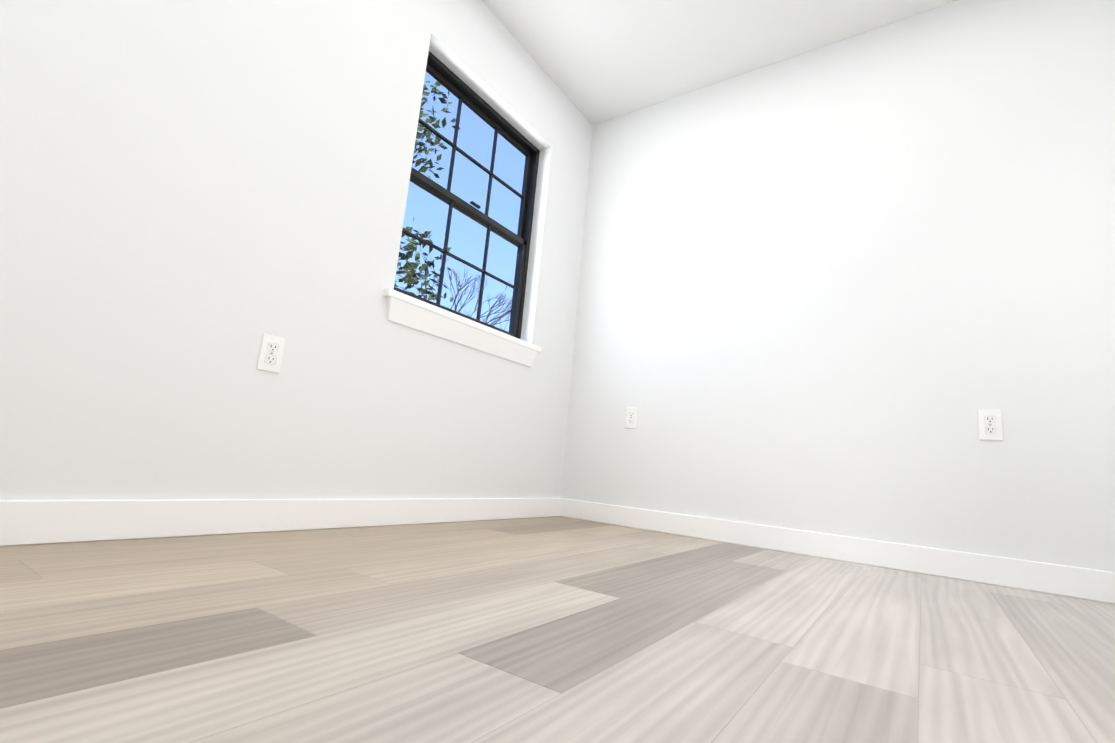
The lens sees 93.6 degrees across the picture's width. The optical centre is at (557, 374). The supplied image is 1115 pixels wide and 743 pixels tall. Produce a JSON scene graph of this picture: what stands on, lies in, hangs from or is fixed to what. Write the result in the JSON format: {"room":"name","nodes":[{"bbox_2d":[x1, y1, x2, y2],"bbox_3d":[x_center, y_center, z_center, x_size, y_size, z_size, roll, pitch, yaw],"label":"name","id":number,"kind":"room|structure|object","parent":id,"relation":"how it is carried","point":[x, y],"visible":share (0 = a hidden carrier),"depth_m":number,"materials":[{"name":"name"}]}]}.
{"room":"empty room","nodes":[
{"label":"empty room","id":0,"kind":"room"},
{"bbox_2d":[0,0,592,499],"bbox_3d":[-0.900,-0.719,1.835,0.160,2.440,3.711,-2,-12,35],"label":"wall","id":1,"kind":"structure","parent":0,"point":[198,198],"depth_m":1.61,"materials":[{"name":"white paint"}]},
{"bbox_2d":[257,333,284,372],"bbox_3d":[-0.904,-0.068,1.654,0.009,0.115,0.070,-2,-12,35],"label":"outlet","id":2,"kind":"object","parent":1,"relation":"attached to","point":[270,353],"visible":1,"depth_m":1.65,"materials":[{"name":"white plastic"}]},
{"bbox_2d":[0,498,561,545],"bbox_3d":[-0.931,0.428,1.590,0.015,0.100,3.391,-2,-12,35],"label":"baseboard","id":3,"kind":"structure","parent":1,"relation":"attached to","point":[29,522],"depth_m":1.52,"materials":[{"name":"white wood"}]},
{"bbox_2d":[383,288,540,366],"bbox_3d":[-0.414,-0.182,2.415,0.114,0.115,0.990,-2,-12,35],"label":"window sill","id":4,"kind":"structure","parent":1,"relation":"attached to","point":[412,312],"depth_m":2.29,"materials":[{"name":"white wood"}]},
{"bbox_2d":[394,51,539,338],"bbox_3d":[-0.430,-0.806,2.571,0.080,1.160,0.900,-2,-12,35],"label":"window","id":5,"kind":"structure","parent":1,"relation":"in","point":[441,73],"depth_m":2.65,"materials":[{"name":"black"}]},
{"bbox_2d":[0,516,1114,742],"bbox_3d":[0.182,0.505,0.795,3.066,0.120,3.711,-2,-12,35],"label":"floor","id":6,"kind":"structure","parent":0,"point":[546,630],"depth_m":0.85,"materials":[{"name":"wood"}]},
{"bbox_2d":[482,0,958,124],"bbox_3d":[0.409,-2.019,1.225,3.066,0.140,3.711,-2,-12,35],"label":"ceiling","id":7,"kind":"structure","parent":0,"point":[599,61],"depth_m":2.62,"materials":[{"name":"white paint"}]},
{"bbox_2d":[561,0,1114,571],"bbox_3d":[1.294,-0.419,2.439,3.066,2.440,0.160,-2,-12,35],"label":"wall","id":8,"kind":"structure","parent":0,"point":[851,286],"depth_m":2.28,"materials":[{"name":"white paint"}]},
{"bbox_2d":[625,407,637,428],"bbox_3d":[0.397,0.230,2.809,0.070,0.115,0.009,-2,-12,35],"label":"electrical outlet","id":9,"kind":"object","parent":8,"relation":"attached to","point":[631,417],"visible":1,"depth_m":2.81,"materials":[{"name":"white plastic"}]},
{"bbox_2d":[560,498,1114,603],"bbox_3d":[1.141,0.714,2.173,2.746,0.100,0.015,-2,-12,35],"label":"baseboard","id":10,"kind":"structure","parent":8,"relation":"attached to","point":[1076,582],"depth_m":2.08,"materials":[{"name":"white wood"}]},
{"bbox_2d":[978,409,1002,440],"bbox_3d":[1.622,0.187,1.963,0.070,0.115,0.009,-2,-12,35],"label":"electrical outlet","id":11,"kind":"object","parent":8,"relation":"attached to","point":[990,425],"visible":1,"depth_m":1.96,"materials":[{"name":"white plastic"}]},
{"label":"outside","id":12,"kind":"structure","parent":0,"visible":0},
{"bbox_3d":[-12.793,3.382,19.499,80.000,0.200,100.000,-2,-12,35],"label":"ground","id":13,"kind":"structure","parent":12,"visible":0},
{"bbox_2d":[394,74,460,301],"bbox_3d":[-2.683,-1.258,5.598,3.202,6.408,3.529,-2,-12,35],"label":"oak tree","id":14,"kind":"object","parent":13,"relation":"on","point":[411,278],"depth_m":5.95,"materials":[{"name":"green plant"}]},
{"bbox_2d":[397,253,511,325],"bbox_3d":[-2.374,0.058,11.632,2.792,5.538,3.616,-2,-12,35],"label":"bare tree","id":15,"kind":"object","parent":13,"relation":"on","point":[490,309],"depth_m":12.03,"materials":[{"name":"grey plant"}]},
{"bbox_2d":[462,310,508,331],"bbox_3d":[-1.329,0.772,20.007,3.954,7.123,6.079,-2,-12,35],"label":"bare tree","id":16,"kind":"object","parent":13,"relation":"on","point":[490,319],"depth_m":18.71,"materials":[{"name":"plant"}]}
]}

